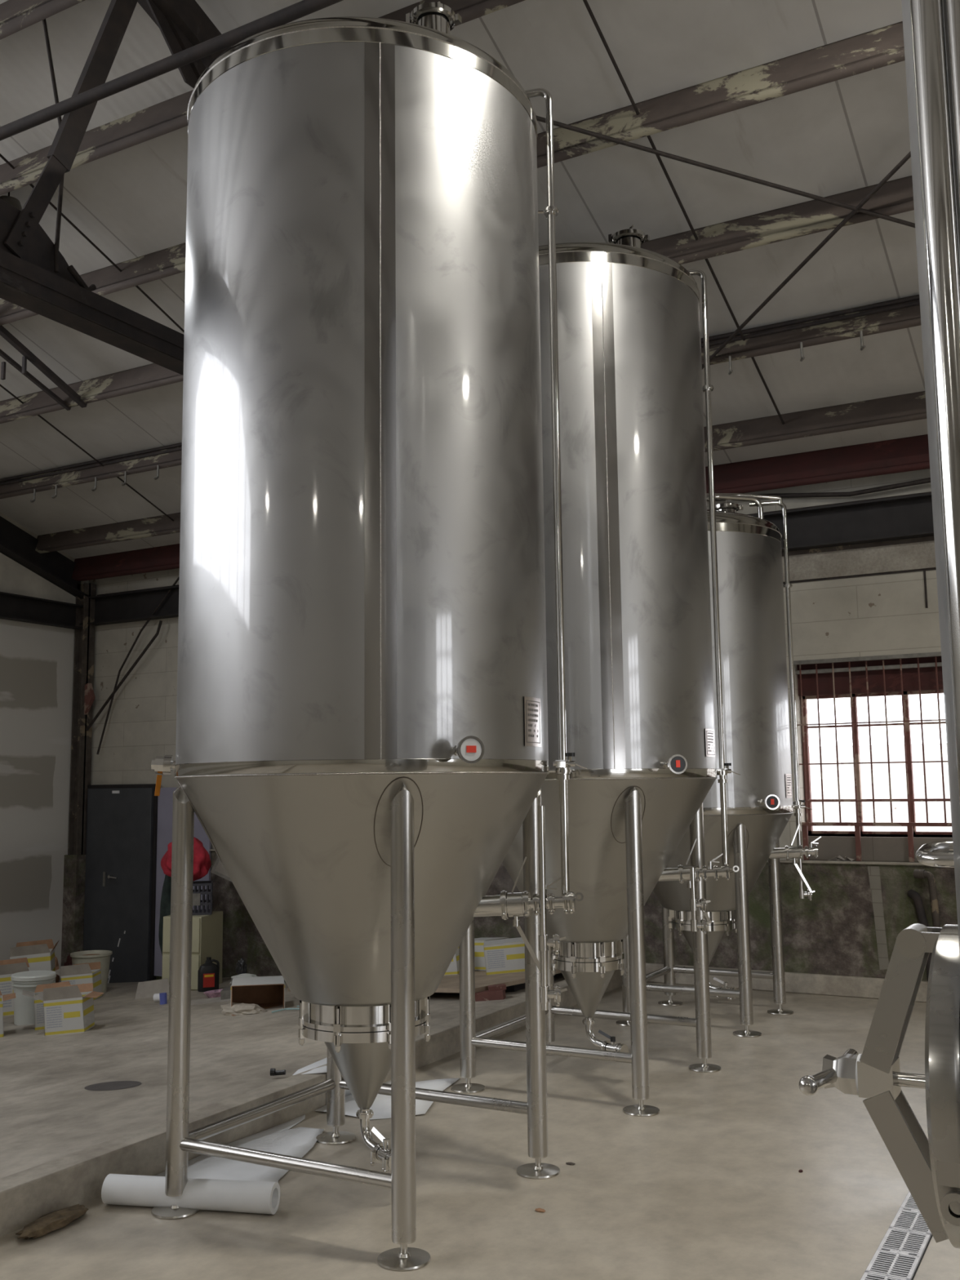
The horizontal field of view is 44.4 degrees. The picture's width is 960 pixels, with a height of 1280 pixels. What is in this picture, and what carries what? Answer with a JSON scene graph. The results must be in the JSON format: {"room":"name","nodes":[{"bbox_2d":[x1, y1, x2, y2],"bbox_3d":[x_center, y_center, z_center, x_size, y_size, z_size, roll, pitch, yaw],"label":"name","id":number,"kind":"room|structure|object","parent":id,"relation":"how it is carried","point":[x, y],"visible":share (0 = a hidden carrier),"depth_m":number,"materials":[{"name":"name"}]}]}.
{"room":"processing plant","nodes":[
{"label":"processing plant","id":0,"kind":"room"},
{"bbox_2d":[0,511,88,982],"bbox_3d":[-9.454,-0.230,4.269,0.200,6.941,20.800,-5,-8,29],"label":"wall","id":1,"kind":"structure","parent":0,"point":[37,660],"depth_m":12.44,"materials":[{"name":"paint"}]},
{"bbox_2d":[0,591,83,629],"bbox_3d":[-6.543,-0.694,9.308,0.120,0.260,8.680,-5,-8,29],"label":"beam","id":2,"kind":"structure","parent":1,"relation":"attached to","point":[16,607],"depth_m":12.58,"materials":[{"name":"metal"}]},
{"bbox_2d":[0,515,88,598],"bbox_3d":[-6.548,-2.504,9.524,0.160,3.204,8.680,-5,-8,29],"label":"rafter","id":3,"kind":"object","parent":1,"relation":"attached to","point":[17,544],"visible":0.78,"depth_m":12.60,"materials":[{"name":"black paint"}]},
{"bbox_2d":[0,975,564,1178],"bbox_3d":[-6.621,2.528,2.420,6.540,1.342,20.900,-5,-8,29],"label":"floor","id":4,"kind":"structure","parent":0,"point":[47,1113],"depth_m":6.79,"materials":[{"name":"concrete"}]},
{"bbox_2d":[0,991,16,1037],"bbox_3d":[-3.751,2.834,8.863,0.451,0.333,0.362,2,-8,-23],"label":"carton","id":5,"kind":"object","parent":4,"relation":"on","point":[2,997],"visible":0.95,"depth_m":8.76,"materials":[{"name":"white cardboard"}]},
{"bbox_2d":[0,957,29,1016],"bbox_3d":[-4.103,3.053,10.330,0.301,0.461,0.340,2,-8,-21],"label":"carton","id":6,"kind":"object","parent":4,"relation":"on","point":[8,967],"visible":0.53,"depth_m":10.19,"materials":[{"name":"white cardboard"}]},
{"bbox_2d":[10,970,56,1025],"bbox_3d":[-3.617,2.896,9.507,0.344,0.385,0.344,-5,-8,29],"label":"bucket","id":7,"kind":"object","parent":4,"relation":"on","point":[24,1006],"visible":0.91,"depth_m":9.38,"materials":[{"name":"white plastic"}]},
{"bbox_2d":[9,938,58,981],"bbox_3d":[-4.221,3.151,11.129,0.405,0.571,0.342,1,-7,-13],"label":"carton","id":8,"kind":"object","parent":4,"relation":"on","point":[40,954],"visible":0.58,"depth_m":11.02,"materials":[{"name":"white cardboard"}]},
{"bbox_2d":[22,981,71,1030],"bbox_3d":[-3.329,2.853,9.163,0.452,0.309,0.342,2,-8,-20],"label":"carton","id":9,"kind":"object","parent":4,"relation":"on","point":[38,1004],"visible":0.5,"depth_m":8.98,"materials":[{"name":"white cardboard"}]},
{"bbox_2d":[54,955,59,982],"bbox_3d":[-4.395,3.327,11.754,0.420,0.542,0.330,-5,-8,29],"label":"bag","id":10,"kind":"object","parent":4,"relation":"on","point":[57,978],"visible":0.04,"depth_m":11.71,"materials":[{"name":"plastic"}]},
{"bbox_2d":[33,982,104,1035],"bbox_3d":[-3.049,2.728,8.735,0.462,0.363,0.343,-1,-7,-1],"label":"carton","id":11,"kind":"object","parent":4,"relation":"on","point":[68,1009],"visible":1,"depth_m":8.59,"materials":[{"name":"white cardboard"}]},
{"bbox_2d":[63,949,79,965],"bbox_3d":[-4.130,3.390,12.014,0.302,0.430,0.218,-5,-8,29],"label":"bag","id":12,"kind":"object","parent":4,"relation":"on","point":[68,962],"visible":0.1,"depth_m":11.99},
{"bbox_2d":[60,582,96,982],"bbox_3d":[-4.346,1.540,12.838,0.280,4.372,0.200,-5,-8,29],"label":"column","id":13,"kind":"structure","parent":4,"relation":"on","point":[83,695],"depth_m":12.84,"materials":[{"name":"metal"}]},
{"bbox_2d":[85,620,162,730],"bbox_3d":[-3.856,0.393,12.717,1.075,1.145,0.040,-5,-8,29],"label":"rod","id":14,"kind":"object","parent":13,"relation":"attached to","point":[157,633],"visible":1,"depth_m":12.68,"materials":[{"name":"metal"}]},
{"bbox_2d":[54,961,102,1000],"bbox_3d":[-3.729,3.167,10.909,0.392,0.360,0.333,-1,-7,-1],"label":"carton","id":15,"kind":"object","parent":4,"relation":"on","point":[91,972],"visible":0.71,"depth_m":10.77,"materials":[{"name":"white cardboard"}]},
{"bbox_2d":[70,950,112,992],"bbox_3d":[-3.776,3.234,11.398,0.390,0.390,0.390,-5,-8,29],"label":"waste bin","id":16,"kind":"object","parent":4,"relation":"on","point":[87,956],"visible":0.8,"depth_m":11.33,"materials":[{"name":"beige plastic"}]},
{"bbox_2d":[84,1080,141,1090],"bbox_3d":[-1.951,2.368,6.244,0.345,0.033,0.230,-5,-8,29],"label":"floor stain","id":17,"kind":"object","parent":4,"relation":"on","point":[116,1085],"visible":1,"depth_m":6.24,"materials":[{"name":"concrete"}]},
{"bbox_2d":[134,977,168,999],"bbox_3d":[-2.942,3.150,10.602,0.319,0.157,0.150,1,-7,-11],"label":"tray","id":18,"kind":"object","parent":4,"relation":"on","point":[145,989],"visible":0.79,"depth_m":10.60,"materials":[{"name":"plastic"}]},
{"bbox_2d":[153,993,167,1001],"bbox_3d":[-2.751,3.076,10.112,0.106,0.079,0.070,-2,-7,12],"label":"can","id":19,"kind":"object","parent":4,"relation":"on","point":[156,996],"visible":0.58,"depth_m":10.09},
{"bbox_2d":[159,992,167,1004],"bbox_3d":[-2.671,3.023,9.908,0.067,0.095,0.061,-6,-9,38],"label":"can","id":20,"kind":"object","parent":4,"relation":"on","point":[162,996],"visible":1,"depth_m":9.88,"materials":[{"name":"paint"}]},
{"bbox_2d":[158,875,171,955],"bbox_3d":[-3.004,2.723,11.509,0.269,1.220,0.259,1,-7,-16],"label":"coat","id":21,"kind":"object","parent":4,"relation":"on","point":[165,905],"visible":0.18,"depth_m":11.46,"materials":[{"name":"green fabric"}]},
{"bbox_2d":[161,911,222,991],"bbox_3d":[-2.705,2.924,11.051,0.380,0.680,0.530,-2,-7,11],"label":"filing cabinet","id":22,"kind":"object","parent":4,"relation":"on","point":[206,930],"visible":0.51,"depth_m":10.86,"materials":[{"name":"metal"}]},
{"bbox_2d":[192,880,213,915],"bbox_3d":[-2.698,2.446,11.140,0.312,0.292,0.318,1,-7,-11],"label":"crate","id":23,"kind":"object","parent":22,"relation":"on","point":[197,900],"visible":0.52,"depth_m":11.02,"materials":[{"name":"plastic"}]},
{"bbox_2d":[160,836,211,881],"bbox_3d":[-2.809,2.090,11.223,0.518,0.440,0.408,-5,-8,29],"label":"jacket","id":24,"kind":"object","parent":23,"relation":"on","point":[202,860],"visible":0.52,"depth_m":11.11,"materials":[{"name":"fabric"}]},
{"bbox_2d":[197,956,219,991],"bbox_3d":[-2.457,3.024,10.638,0.190,0.295,0.118,1,-7,-17],"label":"jug","id":25,"kind":"object","parent":4,"relation":"on","point":[208,973],"visible":0.96,"depth_m":10.59,"materials":[{"name":"black plastic"}]},
{"bbox_2d":[191,996,230,1005],"bbox_3d":[-2.134,2.982,9.739,0.559,0.065,0.260,0,-7,-3],"label":"scrap","id":26,"kind":"object","parent":4,"relation":"on","point":[212,1000],"visible":0.36,"depth_m":9.70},
{"bbox_2d":[220,986,231,999],"bbox_3d":[-2.018,2.940,9.816,0.266,0.094,0.200,0,-7,-3],"label":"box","id":27,"kind":"object","parent":26,"relation":"on","point":[225,993],"visible":0.36,"depth_m":9.71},
{"bbox_2d":[204,988,222,998],"bbox_3d":[-2.232,3.022,10.043,0.257,0.071,0.258,-6,-9,35],"label":"bowl","id":28,"kind":"object","parent":4,"relation":"on","point":[211,993],"visible":0.54,"depth_m":9.95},
{"bbox_2d":[220,1002,267,1015],"bbox_3d":[-1.770,2.766,8.781,0.414,0.105,0.214,-5,-8,29],"label":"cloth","id":29,"kind":"object","parent":4,"relation":"on","point":[237,1009],"visible":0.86,"depth_m":8.71,"materials":[{"name":"fabric"}]},
{"bbox_2d":[230,975,284,1016],"bbox_3d":[-1.675,2.700,8.917,0.420,0.210,0.480,1,-7,-10],"label":"carton","id":30,"kind":"object","parent":4,"relation":"on","point":[266,992],"visible":0.68,"depth_m":9.12,"materials":[{"name":"brown cardboard"}]},
{"bbox_2d":[229,973,257,983],"bbox_3d":[-1.981,2.878,9.947,0.289,0.100,0.240,-5,-8,29],"label":"plastic bag","id":31,"kind":"object","parent":30,"relation":"on","point":[246,975],"visible":0.36,"depth_m":9.93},
{"bbox_2d":[235,958,247,974],"bbox_3d":[-2.038,2.804,10.043,0.109,0.170,0.089,-5,-8,29],"label":"rag","id":32,"kind":"object","parent":31,"relation":"on","point":[241,966],"visible":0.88,"depth_m":10.01,"materials":[{"name":"black fabric"}]},
{"bbox_2d":[270,1068,285,1075],"bbox_3d":[-1.032,2.208,6.006,0.078,0.034,0.036,-1,-7,2],"label":"spray nozzle","id":33,"kind":"object","parent":4,"relation":"on","point":[273,1072],"visible":1,"depth_m":5.99,"materials":[{"name":"black plastic"}]},
{"bbox_2d":[271,1005,299,1013],"bbox_3d":[-1.379,2.717,8.663,0.300,0.042,0.108,-1,-7,0],"label":"string","id":34,"kind":"object","parent":4,"relation":"on","point":[280,1010],"visible":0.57,"depth_m":8.63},
{"bbox_2d":[287,968,562,992],"bbox_3d":[-0.398,2.690,9.327,2.222,0.285,1.541,-5,-9,34],"label":"platform","id":35,"kind":"object","parent":4,"relation":"on","point":[514,981],"visible":0.31,"depth_m":8.55,"materials":[{"name":"black paint"}]},
{"bbox_2d":[444,947,459,975],"bbox_3d":[-0.310,2.535,9.335,0.350,0.261,0.250,-3,-7,14],"label":"carton","id":36,"kind":"object","parent":35,"relation":"on","point":[453,968],"visible":0.11,"depth_m":9.18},
{"bbox_2d":[474,937,508,970],"bbox_3d":[0.037,2.517,9.427,0.250,0.260,0.349,5,-9,-41],"label":"carton","id":37,"kind":"object","parent":35,"relation":"on","point":[479,957],"visible":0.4,"depth_m":9.29,"materials":[{"name":"cardboard"}]},
{"bbox_2d":[483,937,524,975],"bbox_3d":[0.206,2.437,9.057,0.348,0.259,0.250,-1,-7,1],"label":"carton","id":38,"kind":"object","parent":35,"relation":"on","point":[502,956],"visible":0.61,"depth_m":8.94,"materials":[{"name":"cardboard"}]},
{"bbox_2d":[475,983,506,1001],"bbox_3d":[0.081,2.467,8.225,0.218,0.110,0.121,-2,-7,12],"label":"brick","id":39,"kind":"object","parent":4,"relation":"on","point":[495,992],"visible":0.96,"depth_m":8.18,"materials":[{"name":"brick"}]},
{"bbox_2d":[0,0,928,559],"bbox_3d":[-2.591,-4.163,0.787,16.300,3.674,21.200,-5,-8,29],"label":"ceiling","id":40,"kind":"structure","parent":0,"point":[847,134],"depth_m":7.10,"materials":[{"name":"paint"}]},
{"bbox_2d":[0,191,22,210],"bbox_3d":[-3.091,-2.773,7.695,0.440,0.443,0.440,-5,-8,29],"label":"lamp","id":41,"kind":"object","parent":40,"relation":"hanging from","point":[14,202],"visible":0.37,"depth_m":7.64,"materials":[{"name":"metal"}]},
{"bbox_2d":[0,0,84,39],"bbox_3d":[-0.186,-3.571,5.082,15.700,0.199,0.129,-5,-8,29],"label":"purlin","id":42,"kind":"object","parent":40,"relation":"attached to","point":[15,15],"visible":1,"depth_m":6.26,"materials":[{"name":"paint"}]},
{"bbox_2d":[42,18,96,291],"bbox_3d":[-2.032,-2.485,5.763,0.200,1.976,1.119,3,-8,-27],"label":"hanging rod","id":43,"kind":"object","parent":42,"relation":"hanging from","point":[71,268],"visible":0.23,"depth_m":5.31,"materials":[{"name":"metal"}]},
{"bbox_2d":[0,0,231,375],"bbox_3d":[-1.563,-3.160,5.950,0.150,3.622,10.228,-5,-8,29],"label":"roof truss","id":44,"kind":"object","parent":40,"relation":"attached to","point":[28,280],"visible":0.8,"depth_m":5.30,"materials":[{"name":"metal"}]},
{"bbox_2d":[0,0,342,141],"bbox_3d":[-0.736,-2.485,4.650,14.400,0.053,0.053,-5,-8,29],"label":"ceiling pipe","id":45,"kind":"object","parent":44,"relation":"attached to","point":[299,10],"visible":1,"depth_m":4.96,"materials":[{"name":"metal"}]},
{"bbox_2d":[0,0,524,195],"bbox_3d":[0.209,-3.225,5.752,15.700,0.199,0.129,-5,-8,29],"label":"purlin","id":46,"kind":"object","parent":40,"relation":"attached to","point":[170,115],"visible":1,"depth_m":6.95,"materials":[{"name":"paint"}]},
{"bbox_2d":[0,153,184,333],"bbox_3d":[-2.470,-2.543,8.334,0.016,1.246,3.766,-4,-8,27],"label":"rod","id":47,"kind":"object","parent":46,"relation":"attached to","point":[1,155],"visible":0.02,"depth_m":8.07,"materials":[{"name":"metal"}]},
{"bbox_2d":[582,0,784,424],"bbox_3d":[1.299,-2.476,7.137,0.018,1.376,4.155,-5,-8,29],"label":"rod","id":48,"kind":"object","parent":46,"relation":"attached to","point":[585,2],"visible":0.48,"depth_m":6.82,"materials":[{"name":"metal"}]},
{"bbox_2d":[535,115,915,227],"bbox_3d":[0.998,-2.685,6.484,3.475,0.736,0.024,1,-7,-10],"label":"rod","id":49,"kind":"object","parent":46,"relation":"attached to","point":[538,118],"visible":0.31,"depth_m":6.53,"materials":[{"name":"metal"}]},
{"bbox_2d":[0,21,905,325],"bbox_3d":[0.669,-2.823,6.530,15.700,0.199,0.129,-5,-8,29],"label":"purlin","id":50,"kind":"object","parent":40,"relation":"attached to","point":[882,46],"visible":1,"depth_m":6.24,"materials":[{"name":"paint"}]},
{"bbox_2d":[0,175,914,423],"bbox_3d":[1.138,-2.413,7.325,15.700,0.199,0.129,-5,-8,29],"label":"purlin","id":51,"kind":"object","parent":40,"relation":"attached to","point":[895,197],"visible":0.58,"depth_m":7.10,"materials":[{"name":"paint"}]},
{"bbox_2d":[0,349,71,410],"bbox_3d":[-3.782,-2.253,9.215,0.078,0.513,1.492,-4,-8,25],"label":"bar","id":52,"kind":"object","parent":51,"relation":"attached to","point":[2,354],"visible":1,"depth_m":9.45,"materials":[{"name":"metal"}]},
{"bbox_2d":[0,325,87,408],"bbox_3d":[-3.632,-2.336,8.969,0.064,0.626,1.807,-4,-8,22],"label":"bar","id":53,"kind":"object","parent":51,"relation":"attached to","point":[10,338],"visible":1,"depth_m":9.25,"materials":[{"name":"metal"}]},
{"bbox_2d":[0,384,173,520],"bbox_3d":[-3.652,-1.773,10.567,0.016,0.948,2.859,-4,-8,25],"label":"rod","id":54,"kind":"object","parent":51,"relation":"attached to","point":[1,385],"visible":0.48,"depth_m":10.65,"materials":[{"name":"metal"}]},
{"bbox_2d":[702,151,911,368],"bbox_3d":[1.927,-2.249,7.175,0.024,0.655,3.007,2,-8,-21],"label":"rod","id":55,"kind":"object","parent":51,"relation":"attached to","point":[908,156],"visible":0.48,"depth_m":6.99,"materials":[{"name":"metal"}]},
{"bbox_2d":[0,294,920,498],"bbox_3d":[1.608,-2.002,8.120,15.700,0.199,0.129,-5,-8,29],"label":"purlin","id":56,"kind":"object","parent":40,"relation":"attached to","point":[908,317],"visible":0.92,"depth_m":7.94,"materials":[{"name":"paint"}]},
{"bbox_2d":[728,355,733,374],"bbox_3d":[1.693,-1.893,7.978,0.056,0.195,0.076,-5,-8,29],"label":"ceiling hook","id":57,"kind":"object","parent":56,"relation":"attached to","point":[731,371],"visible":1,"depth_m":8.00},
{"bbox_2d":[800,342,804,361],"bbox_3d":[2.116,-1.927,7.746,0.056,0.195,0.076,-5,-8,29],"label":"ceiling hook","id":58,"kind":"object","parent":56,"relation":"attached to","point":[802,357],"visible":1,"depth_m":7.76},
{"bbox_2d":[859,330,865,350],"bbox_3d":[2.453,-1.955,7.561,0.056,0.195,0.076,-5,-8,29],"label":"ceiling hook","id":59,"kind":"object","parent":56,"relation":"attached to","point":[862,346],"visible":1,"depth_m":7.58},
{"bbox_2d":[35,391,926,553],"bbox_3d":[2.087,-1.583,8.931,15.700,0.199,0.129,-5,-8,29],"label":"purlin","id":60,"kind":"object","parent":40,"relation":"attached to","point":[908,406],"visible":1,"depth_m":8.85,"materials":[{"name":"paint"}]},
{"bbox_2d":[71,434,929,582],"bbox_3d":[2.343,-1.331,9.361,15.700,0.259,0.170,-5,-8,29],"label":"beam","id":61,"kind":"structure","parent":40,"relation":"attached to","point":[908,454],"depth_m":9.27,"materials":[{"name":"metal"}]},
{"bbox_2d":[0,982,959,1279],"bbox_3d":[0.387,1.587,-1.382,9.220,0.300,20.900,-5,-8,29],"label":"floor","id":62,"kind":"structure","parent":0,"point":[710,1185],"depth_m":4.71,"materials":[{"name":"concrete"}]},
{"bbox_2d":[15,1204,88,1239],"bbox_3d":[-1.582,2.157,4.359,0.115,0.045,0.359,-4,-8,23],"label":"rubble piece","id":63,"kind":"object","parent":62,"relation":"on","point":[46,1224],"visible":1,"depth_m":4.32,"materials":[{"name":"stone"}]},
{"bbox_2d":[101,1173,279,1214],"bbox_3d":[-1.117,2.134,4.531,0.689,0.112,0.112,-2,-7,11],"label":"paper roll","id":64,"kind":"object","parent":62,"relation":"on","point":[211,1194],"visible":0.98,"depth_m":4.49,"materials":[{"name":"paper"}]},
{"bbox_2d":[153,1114,324,1182],"bbox_3d":[-0.882,2.250,5.074,0.690,0.010,1.300,-5,-8,29],"label":"paper sheet","id":65,"kind":"object","parent":62,"relation":"on","point":[280,1139],"visible":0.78,"depth_m":5.17,"materials":[{"name":"paper"}]},
{"bbox_2d":[0,968,622,1236],"bbox_3d":[-3.774,1.825,0.752,0.140,0.455,20.620,-5,-8,29],"label":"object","id":66,"kind":"structure","parent":62,"relation":"on","point":[78,1177],"depth_m":4.96,"materials":[{"name":"concrete"}]},
{"bbox_2d":[293,1057,351,1096],"bbox_3d":[-0.806,2.311,6.205,0.268,0.159,0.530,-5,-8,29],"label":"paper scrap","id":67,"kind":"object","parent":62,"relation":"on","point":[321,1069],"visible":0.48,"depth_m":6.12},
{"bbox_2d":[151,1,586,1271],"bbox_3d":[-0.464,-0.302,5.003,1.607,5.050,1.545,-5,-8,29],"label":"tank","id":68,"kind":"object","parent":62,"relation":"on","point":[362,748],"visible":1,"depth_m":4.44,"materials":[{"name":"metal"}]},
{"bbox_2d":[355,1108,377,1151],"bbox_3d":[-0.445,1.958,4.702,0.074,0.174,0.189,3,-8,-26],"label":"outlet","id":69,"kind":"object","parent":68,"relation":"attached to","point":[364,1115],"depth_m":4.71,"materials":[{"name":"silver metal"}]},
{"bbox_2d":[384,1151,391,1173],"bbox_3d":[-0.332,2.011,4.533,0.086,0.082,0.024,4,-9,-35],"label":"outlet","id":70,"kind":"object","parent":68,"relation":"attached to","point":[387,1154],"depth_m":4.51,"materials":[{"name":"silver metal"}]},
{"bbox_2d":[314,1078,459,1119],"bbox_3d":[-0.380,2.376,6.126,0.540,0.010,0.900,-5,-8,29],"label":"paper sheet","id":71,"kind":"object","parent":62,"relation":"on","point":[381,1105],"visible":0.43,"depth_m":5.98,"materials":[{"name":"paper"}]},
{"bbox_2d":[451,224,740,1116],"bbox_3d":[0.590,-0.003,6.749,1.580,4.864,1.546,-5,-8,29],"label":"tank","id":72,"kind":"object","parent":62,"relation":"on","point":[640,719],"visible":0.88,"depth_m":6.19,"materials":[{"name":"metal"}]},
{"bbox_2d":[582,1017,603,1048],"bbox_3d":[0.637,2.155,6.464,0.181,0.174,0.076,-6,-9,38],"label":"outlet","id":73,"kind":"object","parent":72,"relation":"attached to","point":[588,1022],"depth_m":6.46,"materials":[{"name":"silver metal"}]},
{"bbox_2d":[616,1043,628,1053],"bbox_3d":[0.763,2.209,6.309,0.086,0.082,0.024,6,-10,-44],"label":"outlet","id":74,"kind":"object","parent":72,"relation":"attached to","point":[621,1047],"depth_m":6.30,"materials":[{"name":"silver metal"}]},
{"bbox_2d":[615,493,821,1037],"bbox_3d":[1.592,0.780,8.284,1.414,3.666,1.287,-5,-8,29],"label":"tank","id":75,"kind":"object","parent":62,"relation":"on","point":[760,806],"visible":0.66,"depth_m":7.87,"materials":[{"name":"metal"}]},
{"bbox_2d":[708,968,717,988],"bbox_3d":[1.590,2.335,8.098,0.181,0.174,0.076,-6,-9,38],"label":"outlet","id":76,"kind":"object","parent":75,"relation":"attached to","point":[715,979],"depth_m":8.06,"materials":[{"name":"silver metal"}]},
{"bbox_2d":[729,986,737,1000],"bbox_3d":[1.716,2.389,7.942,0.086,0.082,0.024,6,-10,-44],"label":"outlet","id":77,"kind":"object","parent":75,"relation":"attached to","point":[731,988],"depth_m":7.94,"materials":[{"name":"silver metal"}]},
{"bbox_2d":[798,0,959,1248],"bbox_3d":[1.362,-0.548,1.478,1.570,4.620,1.540,2,-8,-21],"label":"tank","id":78,"kind":"object","parent":62,"relation":"on","point":[930,1168],"visible":1,"depth_m":1.55,"materials":[{"name":"metal"}]},
{"bbox_2d":[855,1053,862,1094],"bbox_3d":[0.570,0.651,1.758,0.004,0.060,0.060,-5,-8,29],"label":"washer","id":79,"kind":"object","parent":78,"relation":"in","point":[858,1057],"depth_m":1.73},
{"bbox_2d":[860,1191,932,1279],"bbox_3d":[1.752,2.198,4.577,0.150,0.090,3.700,-5,-8,29],"label":"drain grate","id":80,"kind":"object","parent":62,"relation":"in","point":[930,1239],"depth_m":4.05,"materials":[{"name":"metal"}]},
{"bbox_2d":[88,468,957,981],"bbox_3d":[2.528,1.173,9.331,16.300,5.122,0.300,-5,-8,29],"label":"wall","id":81,"kind":"structure","parent":0,"point":[881,615],"depth_m":9.25,"materials":[{"name":"concrete"}]},
{"bbox_2d":[85,783,157,980],"bbox_3d":[-3.824,2.630,12.504,1.020,2.170,0.050,-5,-8,29],"label":"door frame","id":82,"kind":"structure","parent":81,"relation":"in","point":[152,977],"depth_m":12.29,"materials":[{"name":"black paint"}]},
{"bbox_2d":[83,787,154,982],"bbox_3d":[-3.859,2.613,12.441,0.940,2.070,0.121,-5,-8,29],"label":"door","id":83,"kind":"structure","parent":82,"relation":"attached to","point":[120,821],"depth_m":12.43,"materials":[{"name":"grey paint"}]},
{"bbox_2d":[154,787,211,976],"bbox_3d":[-3.069,2.490,12.107,0.740,1.929,0.025,-5,-8,29],"label":"board","id":84,"kind":"object","parent":81,"relation":"attached to","point":[165,800],"visible":0.21,"depth_m":12.24,"materials":[{"name":"grey"}]},
{"bbox_2d":[210,857,231,881],"bbox_3d":[-2.401,2.177,11.242,0.348,0.320,0.028,0,-7,-9],"label":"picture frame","id":85,"kind":"object","parent":81,"relation":"attached to","point":[218,868],"visible":0.29,"depth_m":11.21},
{"bbox_2d":[79,493,933,626],"bbox_3d":[2.409,-0.863,9.413,15.700,0.305,0.150,-5,-8,29],"label":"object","id":86,"kind":"structure","parent":81,"relation":"attached to","point":[908,517],"depth_m":9.25,"materials":[{"name":"black paint"}]},
{"bbox_2d":[96,576,179,754],"bbox_3d":[-3.684,0.286,12.647,1.138,1.861,0.027,-4,-8,28],"label":"cable","id":87,"kind":"object","parent":86,"relation":"hanging from","point":[178,578],"visible":0.95,"depth_m":12.73,"materials":[{"name":"rubber"}]},
{"bbox_2d":[97,491,931,595],"bbox_3d":[2.288,-1.021,9.528,15.000,0.026,0.026,-5,-8,29],"label":"conduit","id":88,"kind":"object","parent":86,"relation":"on","point":[929,491],"visible":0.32,"depth_m":9.30,"materials":[{"name":"metal"}]},
{"bbox_2d":[209,848,924,865],"bbox_3d":[2.463,1.722,9.132,15.700,0.015,0.055,-5,-8,29],"label":"trim ledge","id":89,"kind":"object","parent":81,"relation":"attached to","point":[781,861],"visible":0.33,"depth_m":8.91,"materials":[{"name":"metal"}]},
{"bbox_2d":[645,962,928,1002],"bbox_3d":[5.314,2.405,7.474,9.220,0.150,0.090,-5,-8,29],"label":"baseboard","id":90,"kind":"structure","parent":81,"relation":"attached to","point":[797,983],"depth_m":8.95,"materials":[{"name":"concrete"}]},
{"bbox_2d":[706,477,930,501],"bbox_3d":[4.812,-1.361,8.135,9.200,0.175,0.056,-5,-8,29],"label":"conduit","id":91,"kind":"object","parent":81,"relation":"attached to","point":[926,480],"visible":0.44,"depth_m":9.15,"materials":[{"name":"metal"}]},
{"bbox_2d":[828,855,854,861],"bbox_3d":[2.779,1.680,9.045,0.198,0.043,0.102,-5,-8,29],"label":"crumpled paper","id":92,"kind":"object","parent":81,"relation":"on","point":[838,858],"visible":1,"depth_m":9.04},
{"bbox_2d":[782,536,934,556],"bbox_3d":[3.402,-0.765,8.916,13.500,0.035,0.030,-5,-8,29],"label":"trim","id":93,"kind":"structure","parent":81,"relation":"attached to","point":[926,538],"depth_m":9.14,"materials":[{"name":"paint"}]},
{"bbox_2d":[782,540,936,582],"bbox_3d":[3.405,-0.663,8.905,13.500,0.240,0.025,-5,-8,29],"label":"beam","id":94,"kind":"structure","parent":81,"relation":"attached to","point":[917,555],"depth_m":9.13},
{"bbox_2d":[782,567,936,608],"bbox_3d":[4.285,-0.465,8.398,11.500,0.300,0.012,-5,-8,29],"label":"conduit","id":95,"kind":"structure","parent":81,"relation":"attached to","point":[934,568],"depth_m":9.05,"materials":[{"name":"metal"}]},
{"bbox_2d":[793,651,942,675],"bbox_3d":[3.381,0.156,8.928,1.960,0.100,0.180,-5,-8,29],"label":"trim","id":96,"kind":"structure","parent":81,"relation":"attached to","point":[927,654],"depth_m":9.08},
{"bbox_2d":[796,656,943,696],"bbox_3d":[3.440,0.253,9.022,1.960,0.270,0.140,-5,-8,29],"label":"lintel","id":97,"kind":"object","parent":81,"relation":"attached to","point":[927,675],"visible":0.56,"depth_m":9.15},
{"bbox_2d":[797,656,952,862],"bbox_3d":[3.417,0.886,8.888,1.960,1.560,0.165,-5,-8,29],"label":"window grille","id":98,"kind":"structure","parent":81,"relation":"in","point":[807,826],"depth_m":9.06,"materials":[{"name":"metal"}]},
{"bbox_2d":[867,866,888,969],"bbox_3d":[2.982,2.079,8.795,0.120,0.760,0.004,-5,-8,29],"label":"strip","id":99,"kind":"object","parent":81,"relation":"attached to","point":[873,871],"visible":0.9,"depth_m":8.79,"materials":[{"name":"metal"}]},
{"bbox_2d":[906,888,932,981],"bbox_3d":[3.230,2.159,8.601,0.079,0.650,0.169,6,-10,-43],"label":"pipe","id":100,"kind":"object","parent":81,"relation":"attached to","point":[917,898],"visible":0.5,"depth_m":8.59,"materials":[{"name":"metal"}]},
{"bbox_2d":[913,869,940,927],"bbox_3d":[3.271,2.076,8.543,0.180,0.799,0.077,-7,-9,39],"label":"pipe","id":101,"kind":"object","parent":81,"relation":"attached to","point":[917,873],"visible":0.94,"depth_m":8.52,"materials":[{"name":"metal"}]},
{"bbox_2d":[808,835,952,862],"bbox_3d":[3.451,1.581,8.848,1.960,0.190,0.160,-5,-8,29],"label":"window sill","id":102,"kind":"structure","parent":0,"point":[877,849],"depth_m":9.00,"materials":[{"name":"concrete"}]},
{"bbox_3d":[8.759,4.730,17.348,26.000,0.300,20.400,-5,-8,29],"label":"ground","id":103,"kind":"structure","parent":0,"visible":0},
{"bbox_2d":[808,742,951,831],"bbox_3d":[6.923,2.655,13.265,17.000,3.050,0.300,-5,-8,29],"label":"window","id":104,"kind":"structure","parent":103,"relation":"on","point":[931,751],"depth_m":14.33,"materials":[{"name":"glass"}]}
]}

